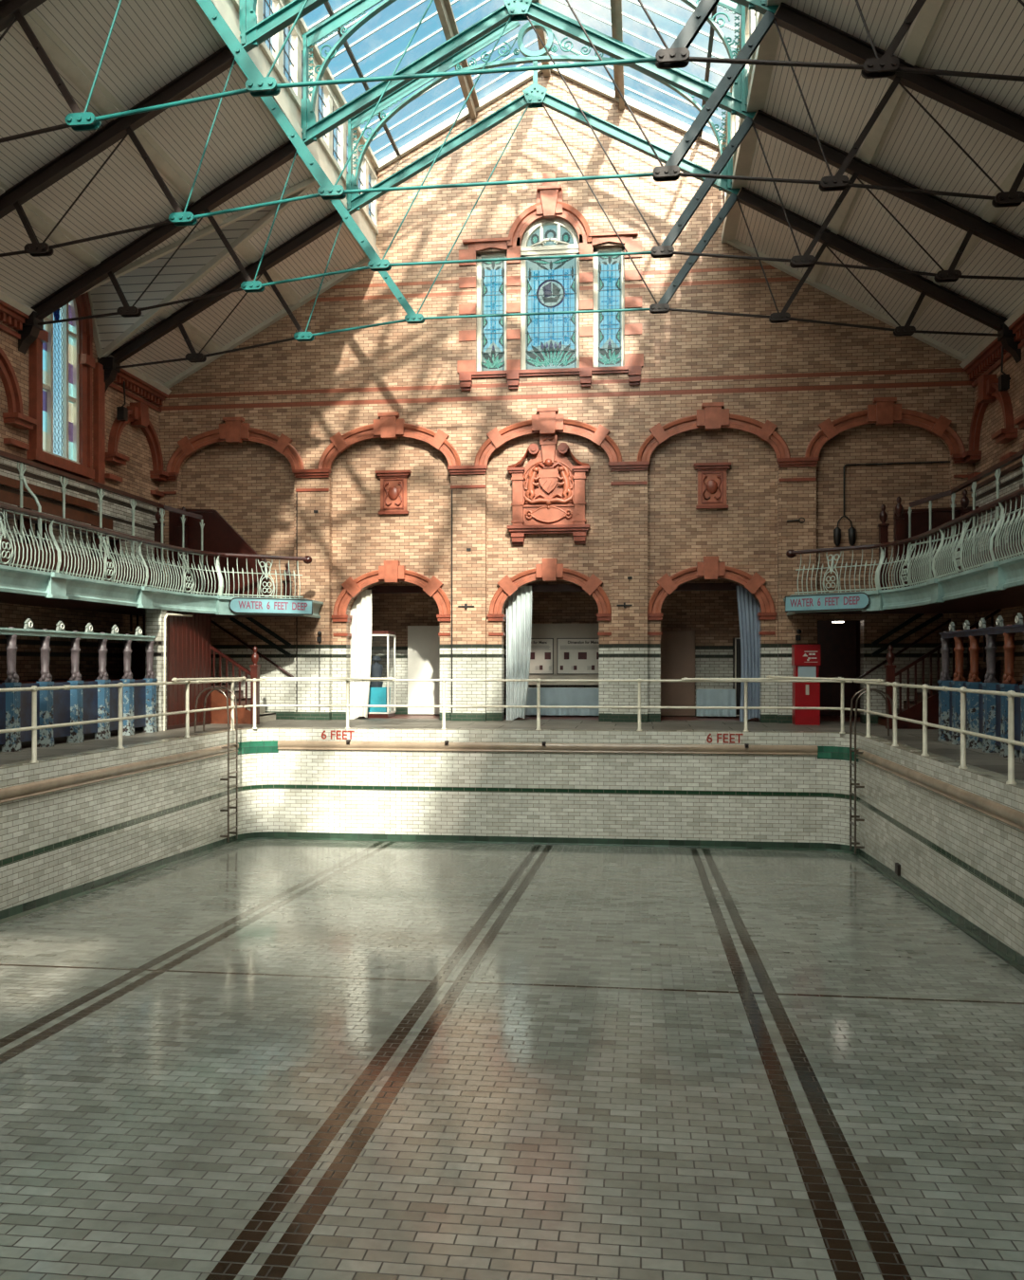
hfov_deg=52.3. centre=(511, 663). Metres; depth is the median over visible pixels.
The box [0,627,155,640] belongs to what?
rail
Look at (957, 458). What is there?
pilaster capital
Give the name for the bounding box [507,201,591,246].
hood
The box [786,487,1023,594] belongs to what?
gallery balustrade
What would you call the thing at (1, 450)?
baseboard
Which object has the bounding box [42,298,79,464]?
window
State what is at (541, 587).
trim
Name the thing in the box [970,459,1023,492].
baseboard
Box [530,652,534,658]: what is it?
photograph
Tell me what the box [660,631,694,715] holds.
board
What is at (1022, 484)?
bench
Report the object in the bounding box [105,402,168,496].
arch
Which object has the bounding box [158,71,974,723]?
wall
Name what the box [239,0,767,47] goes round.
arch
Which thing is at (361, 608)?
curtain
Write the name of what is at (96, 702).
changing cubicle
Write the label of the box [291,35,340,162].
window
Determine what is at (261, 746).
trim
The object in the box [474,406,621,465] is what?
arch surround
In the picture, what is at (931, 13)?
beams
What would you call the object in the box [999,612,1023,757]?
changing cubicle
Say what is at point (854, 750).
pool ladder
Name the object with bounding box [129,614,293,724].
staircase
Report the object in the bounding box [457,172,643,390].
window surround
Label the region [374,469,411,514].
carved plaque
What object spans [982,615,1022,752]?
changing cubicle
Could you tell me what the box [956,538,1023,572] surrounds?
tier
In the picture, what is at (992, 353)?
crown molding
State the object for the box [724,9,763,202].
wall
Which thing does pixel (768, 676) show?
tube
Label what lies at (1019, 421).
arch
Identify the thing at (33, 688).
railing
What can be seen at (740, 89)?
arch
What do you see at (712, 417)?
arch surround
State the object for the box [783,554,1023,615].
fascia
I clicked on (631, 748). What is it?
trim
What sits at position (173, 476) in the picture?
pilaster capital
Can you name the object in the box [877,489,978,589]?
balustrade
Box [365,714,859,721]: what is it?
floor
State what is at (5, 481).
bench
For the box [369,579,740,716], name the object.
wall
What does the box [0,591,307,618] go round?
deck
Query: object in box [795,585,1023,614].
deck
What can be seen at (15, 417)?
arch
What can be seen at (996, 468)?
railing
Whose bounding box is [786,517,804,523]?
ring
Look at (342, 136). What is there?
window
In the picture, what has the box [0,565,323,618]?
fascia
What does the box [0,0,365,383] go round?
ceiling
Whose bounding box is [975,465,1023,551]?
wall
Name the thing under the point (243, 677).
tube
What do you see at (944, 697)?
changing cubicle
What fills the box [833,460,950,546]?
conduit
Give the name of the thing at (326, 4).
trim
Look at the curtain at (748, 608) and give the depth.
24.02 m
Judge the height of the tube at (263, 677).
0.086 m
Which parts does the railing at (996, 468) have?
railing post, railing post, railing post, handrail, railing post, railing post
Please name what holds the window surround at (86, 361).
attached to the wall at (133, 443)
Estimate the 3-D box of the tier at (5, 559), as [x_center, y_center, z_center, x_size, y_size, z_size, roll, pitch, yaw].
[-9.341,-1.770,14.707,1.010,0.620,16.900,0,0,7]
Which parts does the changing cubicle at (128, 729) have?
panel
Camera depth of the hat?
26.03 m
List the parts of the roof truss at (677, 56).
tension rod, tie rod, node plate, tension rod, tie rod, node plate, tension rod, tie rod, tension rod, node plate, tie rod, tension rod, node plate, tie rod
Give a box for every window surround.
[26,292,95,479]
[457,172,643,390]
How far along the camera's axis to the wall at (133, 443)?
21.74 m
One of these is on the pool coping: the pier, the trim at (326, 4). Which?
the pier
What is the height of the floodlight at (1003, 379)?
0.881 m
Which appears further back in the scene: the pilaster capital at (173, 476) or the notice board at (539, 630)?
the notice board at (539, 630)
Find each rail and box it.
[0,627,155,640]
[939,623,1023,638]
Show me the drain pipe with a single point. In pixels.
(167, 614)
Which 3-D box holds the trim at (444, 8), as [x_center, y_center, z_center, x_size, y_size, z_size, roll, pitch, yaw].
[-1.005,-13.264,9.394,3.560,1.172,29.600,0,0,7]
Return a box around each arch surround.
[165,416,304,474]
[318,411,460,469]
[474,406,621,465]
[636,402,790,461]
[804,397,965,457]
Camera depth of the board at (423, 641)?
27.03 m
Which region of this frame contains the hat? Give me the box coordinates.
[371,656,381,660]
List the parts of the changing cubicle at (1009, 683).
panel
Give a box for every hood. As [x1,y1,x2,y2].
[74,292,92,336]
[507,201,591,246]
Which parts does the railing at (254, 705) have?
railing post, railing post, railing post, railing post, rail, rail, railing post, railing post, railing post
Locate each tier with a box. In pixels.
[0,538,158,588]
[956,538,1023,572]
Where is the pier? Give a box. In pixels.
[146,609,166,731]
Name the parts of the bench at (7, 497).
backrest, seat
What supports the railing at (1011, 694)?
on the trim at (978, 770)
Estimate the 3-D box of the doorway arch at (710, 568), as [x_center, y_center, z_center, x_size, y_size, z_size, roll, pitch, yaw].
[4.539,-1.545,23.873,2.930,1.770,0.500,0,0,7]
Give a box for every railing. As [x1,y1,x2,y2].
[0,450,204,590]
[0,678,242,763]
[243,677,852,733]
[853,680,1023,784]
[907,449,1023,584]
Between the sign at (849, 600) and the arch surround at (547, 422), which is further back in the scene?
the arch surround at (547, 422)
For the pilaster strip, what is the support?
attached to the wall at (133, 443)
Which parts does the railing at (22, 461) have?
railing post, raking rail, railing post, railing post, handrail, railing post, railing post, railing post, railing post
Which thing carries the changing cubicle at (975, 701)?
on the pool coping
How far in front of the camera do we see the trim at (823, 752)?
20.15 m
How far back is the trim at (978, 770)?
16.42 m
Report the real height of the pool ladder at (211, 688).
2.999 m
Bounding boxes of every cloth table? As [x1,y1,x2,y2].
[525,687,598,715]
[695,688,735,716]
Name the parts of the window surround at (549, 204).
sill, lintel moulding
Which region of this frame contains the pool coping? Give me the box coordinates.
[0,717,1023,781]
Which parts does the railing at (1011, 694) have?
railing post, railing post, railing post, rail, rail, railing post, railing post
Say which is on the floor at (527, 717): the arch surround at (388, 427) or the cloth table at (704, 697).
the cloth table at (704, 697)
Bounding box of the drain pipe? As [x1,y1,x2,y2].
[164,613,192,731]
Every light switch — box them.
[316,631,321,641]
[795,629,801,640]
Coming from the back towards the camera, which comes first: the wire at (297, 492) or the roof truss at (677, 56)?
the wire at (297, 492)
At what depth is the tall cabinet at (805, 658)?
22.84 m
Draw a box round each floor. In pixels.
[0,839,1023,1279]
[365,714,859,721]
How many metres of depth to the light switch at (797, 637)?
23.34 m
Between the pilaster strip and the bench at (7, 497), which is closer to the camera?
the bench at (7, 497)
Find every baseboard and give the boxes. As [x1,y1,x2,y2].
[0,450,162,504]
[0,831,1023,973]
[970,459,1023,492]
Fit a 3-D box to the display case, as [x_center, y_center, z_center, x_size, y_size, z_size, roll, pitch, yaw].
[-3.465,0.265,26.173,0.940,2.150,0.740,0,0,7]
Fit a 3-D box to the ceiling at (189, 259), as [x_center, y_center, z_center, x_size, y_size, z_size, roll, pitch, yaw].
[-6.437,-8.095,20.797,5.280,2.970,2.700,0,0,7]
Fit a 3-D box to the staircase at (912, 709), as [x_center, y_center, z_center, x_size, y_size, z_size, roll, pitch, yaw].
[8.800,-0.054,22.279,2.533,2.788,2.010,0,0,7]
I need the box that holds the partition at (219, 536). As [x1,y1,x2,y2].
[152,506,292,598]
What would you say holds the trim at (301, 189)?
attached to the wall at (133, 443)
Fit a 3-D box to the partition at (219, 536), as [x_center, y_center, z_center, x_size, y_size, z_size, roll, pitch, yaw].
[-6.623,-2.540,23.879,3.059,2.160,0.766,0,0,-1]
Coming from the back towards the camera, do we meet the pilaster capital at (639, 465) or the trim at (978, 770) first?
the pilaster capital at (639, 465)
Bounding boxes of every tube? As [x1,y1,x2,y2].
[171,676,246,681]
[259,676,395,680]
[681,676,841,680]
[766,675,884,682]
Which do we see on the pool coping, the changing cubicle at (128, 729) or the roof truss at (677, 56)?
the changing cubicle at (128, 729)
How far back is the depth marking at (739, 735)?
20.49 m
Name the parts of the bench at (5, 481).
backrest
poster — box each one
[529,638,553,674]
[556,638,598,674]
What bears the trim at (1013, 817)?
attached to the wall at (970, 861)
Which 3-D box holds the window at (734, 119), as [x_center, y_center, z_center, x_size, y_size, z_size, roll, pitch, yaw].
[4.690,-10.795,22.243,0.110,1.170,2.940,0,0,7]
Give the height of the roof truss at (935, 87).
6.020 m
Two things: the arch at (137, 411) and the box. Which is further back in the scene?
the arch at (137, 411)
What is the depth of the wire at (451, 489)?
24.33 m
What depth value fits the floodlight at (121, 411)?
22.98 m
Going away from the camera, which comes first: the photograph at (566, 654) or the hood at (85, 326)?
the hood at (85, 326)
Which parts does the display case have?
case frame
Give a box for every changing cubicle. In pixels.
[0,618,54,747]
[0,621,83,743]
[0,622,110,739]
[0,626,20,751]
[27,624,134,735]
[54,626,156,731]
[937,621,1023,741]
[950,620,1022,744]
[966,618,1022,749]
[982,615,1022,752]
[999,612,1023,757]
[1019,631,1023,762]
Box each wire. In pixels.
[296,492,297,712]
[318,641,319,712]
[451,489,452,713]
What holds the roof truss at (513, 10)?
attached to the wall at (133, 443)
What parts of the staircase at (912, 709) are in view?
newel post, wall handrail, handrail, spandrel panel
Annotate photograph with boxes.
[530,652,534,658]
[544,652,550,658]
[564,652,568,658]
[578,652,586,658]
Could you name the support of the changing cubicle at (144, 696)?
on the pool coping
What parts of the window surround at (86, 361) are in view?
sill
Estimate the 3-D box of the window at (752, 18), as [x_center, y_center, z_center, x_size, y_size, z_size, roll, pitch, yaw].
[4.337,-10.795,19.389,0.110,1.170,3.050,0,0,7]
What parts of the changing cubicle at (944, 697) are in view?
panel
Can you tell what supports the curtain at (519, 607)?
hanging from the wall at (795, 375)
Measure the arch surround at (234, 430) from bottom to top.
1.290 m
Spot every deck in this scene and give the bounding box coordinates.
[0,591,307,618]
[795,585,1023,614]
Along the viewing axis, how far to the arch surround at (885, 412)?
23.03 m
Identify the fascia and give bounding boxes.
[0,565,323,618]
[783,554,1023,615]
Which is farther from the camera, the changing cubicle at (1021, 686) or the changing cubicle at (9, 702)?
the changing cubicle at (9, 702)
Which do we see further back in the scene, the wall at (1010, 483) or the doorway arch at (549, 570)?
the doorway arch at (549, 570)
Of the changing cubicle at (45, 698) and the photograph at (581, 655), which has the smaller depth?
the changing cubicle at (45, 698)
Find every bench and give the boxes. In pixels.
[0,475,104,558]
[0,489,127,561]
[982,494,1023,548]
[1007,483,1023,542]
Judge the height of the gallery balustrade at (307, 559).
0.987 m
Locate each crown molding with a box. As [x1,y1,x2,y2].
[0,299,167,412]
[963,312,1023,386]
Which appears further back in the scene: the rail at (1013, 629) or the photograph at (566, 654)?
the photograph at (566, 654)
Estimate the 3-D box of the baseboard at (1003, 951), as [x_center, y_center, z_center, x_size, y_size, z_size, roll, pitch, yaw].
[-0.688,3.157,10.942,12.150,0.934,20.150,0,0,7]
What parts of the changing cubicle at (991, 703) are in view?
panel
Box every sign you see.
[228,597,312,615]
[785,592,870,612]
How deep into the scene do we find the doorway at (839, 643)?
26.68 m
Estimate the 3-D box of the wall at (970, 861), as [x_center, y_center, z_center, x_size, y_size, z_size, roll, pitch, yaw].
[-0.688,2.493,10.942,12.150,2.314,20.150,0,0,7]
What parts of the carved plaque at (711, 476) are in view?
sill, cornice, panel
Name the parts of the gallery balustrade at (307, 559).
scroll panel, post, scroll panel, post, handrail, scroll panel, post, scroll panel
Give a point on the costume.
(376, 669)
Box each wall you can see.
[0,309,158,680]
[0,728,1023,956]
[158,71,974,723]
[220,0,378,243]
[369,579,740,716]
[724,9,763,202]
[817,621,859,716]
[974,339,1023,680]
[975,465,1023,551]
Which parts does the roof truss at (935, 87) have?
tie rod, node plate, tension rod, tie rod, node plate, tension rod, tie rod, node plate, tension rod, tie rod, tension rod, node plate, tie rod, tension rod, node plate, tie rod, tension rod, node plate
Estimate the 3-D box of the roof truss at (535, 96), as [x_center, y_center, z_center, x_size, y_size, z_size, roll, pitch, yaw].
[0.480,-8.870,21.403,18.860,6.020,0.320,0,0,7]
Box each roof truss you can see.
[0,0,1023,143]
[0,0,1023,256]
[18,0,1023,354]
[97,82,1021,391]
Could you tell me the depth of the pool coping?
21.21 m
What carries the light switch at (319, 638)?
attached to the wall at (795, 375)
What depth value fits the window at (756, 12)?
17.06 m
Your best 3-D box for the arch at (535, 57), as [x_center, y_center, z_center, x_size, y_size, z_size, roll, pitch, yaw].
[0.480,-11.526,21.403,7.960,4.032,0.150,0,0,7]
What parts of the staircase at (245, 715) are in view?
spandrel panel, handrail, wall handrail, newel post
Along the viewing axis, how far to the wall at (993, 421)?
21.21 m
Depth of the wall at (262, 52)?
19.18 m
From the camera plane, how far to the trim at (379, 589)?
25.20 m
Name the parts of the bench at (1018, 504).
seat, backrest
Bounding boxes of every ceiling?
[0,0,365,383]
[90,197,286,348]
[734,0,1023,356]
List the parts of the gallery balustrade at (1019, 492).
scroll panel, post, handrail, scroll panel, post, scroll panel, post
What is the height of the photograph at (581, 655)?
0.180 m
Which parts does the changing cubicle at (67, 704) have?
panel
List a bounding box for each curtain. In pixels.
[349,587,376,719]
[506,584,536,720]
[731,583,759,721]
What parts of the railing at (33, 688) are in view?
railing post, railing post, rail, rail, railing post, railing post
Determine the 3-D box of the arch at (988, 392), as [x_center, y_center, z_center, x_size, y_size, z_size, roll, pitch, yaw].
[9.859,-4.995,21.634,0.300,1.930,2.640,0,0,7]
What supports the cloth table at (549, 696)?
on the floor at (527, 717)
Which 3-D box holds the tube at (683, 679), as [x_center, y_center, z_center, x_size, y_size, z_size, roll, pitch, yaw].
[4.852,0.300,20.298,3.074,0.091,0.072,0,0,14]
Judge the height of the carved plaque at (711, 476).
1.020 m
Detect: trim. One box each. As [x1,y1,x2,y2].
[0,727,1023,788]
[0,742,238,803]
[82,177,317,358]
[237,740,278,754]
[277,740,817,755]
[284,0,748,171]
[308,0,736,154]
[324,0,717,157]
[371,585,425,593]
[434,0,624,119]
[526,584,585,592]
[675,583,739,590]
[817,746,858,762]
[856,749,1023,831]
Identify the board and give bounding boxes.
[407,625,439,713]
[528,622,598,685]
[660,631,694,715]
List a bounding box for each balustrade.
[0,502,311,598]
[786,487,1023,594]
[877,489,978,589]
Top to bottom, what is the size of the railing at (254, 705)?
1.045 m
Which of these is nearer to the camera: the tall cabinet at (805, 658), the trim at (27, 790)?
the trim at (27, 790)
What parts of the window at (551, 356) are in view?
frame, stained glass, frame, stained glass, stained glass, frame, stained glass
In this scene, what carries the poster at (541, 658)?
attached to the notice board at (539, 630)
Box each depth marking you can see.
[321,730,354,739]
[706,733,743,743]
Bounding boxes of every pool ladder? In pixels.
[194,686,237,841]
[849,688,893,854]
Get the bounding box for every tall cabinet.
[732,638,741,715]
[791,644,820,725]
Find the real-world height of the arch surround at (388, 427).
1.290 m
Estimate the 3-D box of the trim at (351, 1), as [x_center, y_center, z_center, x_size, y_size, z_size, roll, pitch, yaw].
[-0.980,-12.753,9.598,8.216,2.204,29.178,0,0,7]
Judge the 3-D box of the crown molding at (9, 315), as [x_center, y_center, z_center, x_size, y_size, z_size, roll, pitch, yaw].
[-10.245,-6.330,10.537,0.240,0.500,29.600,0,0,7]
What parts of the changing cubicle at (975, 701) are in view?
panel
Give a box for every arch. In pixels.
[0,347,36,450]
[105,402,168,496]
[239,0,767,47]
[301,0,748,141]
[331,560,450,636]
[346,1,732,210]
[487,558,611,636]
[647,556,776,635]
[961,374,1017,479]
[1013,414,1023,449]
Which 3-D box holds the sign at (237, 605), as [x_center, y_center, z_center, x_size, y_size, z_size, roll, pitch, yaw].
[-5.321,-1.270,23.060,1.884,0.346,0.053,0,0,-29]
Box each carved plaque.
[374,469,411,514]
[693,461,731,509]
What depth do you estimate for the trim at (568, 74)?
23.85 m
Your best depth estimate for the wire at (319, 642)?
24.73 m
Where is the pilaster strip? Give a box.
[92,362,105,484]
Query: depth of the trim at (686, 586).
24.29 m
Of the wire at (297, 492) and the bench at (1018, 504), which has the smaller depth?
the bench at (1018, 504)
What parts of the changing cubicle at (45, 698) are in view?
panel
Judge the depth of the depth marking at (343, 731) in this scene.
21.44 m
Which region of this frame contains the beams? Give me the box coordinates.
[0,0,1023,395]
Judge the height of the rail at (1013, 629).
0.100 m
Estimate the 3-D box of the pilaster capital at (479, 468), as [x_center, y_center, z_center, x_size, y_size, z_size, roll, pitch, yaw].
[-1.032,-4.345,24.255,0.920,0.510,0.150,0,0,7]
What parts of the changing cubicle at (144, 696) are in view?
panel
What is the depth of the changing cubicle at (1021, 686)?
14.21 m
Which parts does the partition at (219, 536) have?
newel post, newel post, panel, handrail, newel post, newel post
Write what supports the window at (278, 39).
in the wall at (262, 52)
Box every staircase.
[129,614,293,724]
[856,608,1001,729]
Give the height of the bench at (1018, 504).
0.960 m
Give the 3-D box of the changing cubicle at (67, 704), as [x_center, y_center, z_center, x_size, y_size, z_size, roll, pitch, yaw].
[-8.405,0.315,17.514,2.080,2.050,0.960,0,0,7]
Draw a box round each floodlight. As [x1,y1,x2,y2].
[116,381,127,420]
[998,346,1010,391]
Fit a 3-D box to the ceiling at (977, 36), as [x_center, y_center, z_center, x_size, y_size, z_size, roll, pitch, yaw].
[5.684,-8.122,8.567,5.380,3.024,29.600,0,0,7]
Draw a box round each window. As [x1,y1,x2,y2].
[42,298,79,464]
[256,0,293,82]
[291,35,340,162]
[338,122,377,227]
[476,218,624,371]
[724,114,738,201]
[738,9,755,122]
[754,10,759,27]
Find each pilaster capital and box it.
[158,472,178,494]
[292,468,330,492]
[447,464,487,488]
[608,460,649,485]
[776,457,819,481]
[950,453,970,477]
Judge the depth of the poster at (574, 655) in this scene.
26.42 m
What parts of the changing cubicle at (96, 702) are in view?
panel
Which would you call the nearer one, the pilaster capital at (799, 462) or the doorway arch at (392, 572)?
the pilaster capital at (799, 462)
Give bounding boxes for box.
[895,862,900,876]
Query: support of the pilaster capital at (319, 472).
attached to the wall at (795, 375)
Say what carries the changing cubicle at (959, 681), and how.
on the pool coping
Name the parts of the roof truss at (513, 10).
tie rod, node plate, tension rod, tie rod, node plate, tension rod, tie rod, node plate, tension rod, apex plate, tie rod, tension rod, node plate, tie rod, tension rod, node plate, tie rod, tension rod, node plate, tie rod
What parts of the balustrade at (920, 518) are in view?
newel post, newel post, handrail, panel, newel post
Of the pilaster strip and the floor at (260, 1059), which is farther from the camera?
the pilaster strip
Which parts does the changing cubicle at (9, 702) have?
panel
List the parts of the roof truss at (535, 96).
tie rod, node plate, tension rod, tie rod, node plate, tension rod, tie rod, node plate, tension rod, apex plate, tie rod, tension rod, node plate, tie rod, tension rod, node plate, tie rod, tension rod, node plate, tie rod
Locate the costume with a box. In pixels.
[369,660,383,687]
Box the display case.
[357,630,395,717]
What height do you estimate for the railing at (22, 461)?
1.884 m
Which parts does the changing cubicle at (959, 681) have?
panel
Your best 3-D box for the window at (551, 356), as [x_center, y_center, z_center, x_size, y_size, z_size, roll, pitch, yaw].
[0.888,-8.560,24.216,3.440,3.560,0.195,0,0,7]
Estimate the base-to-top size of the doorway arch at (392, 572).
1.770 m
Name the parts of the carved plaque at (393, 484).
cornice, sill, panel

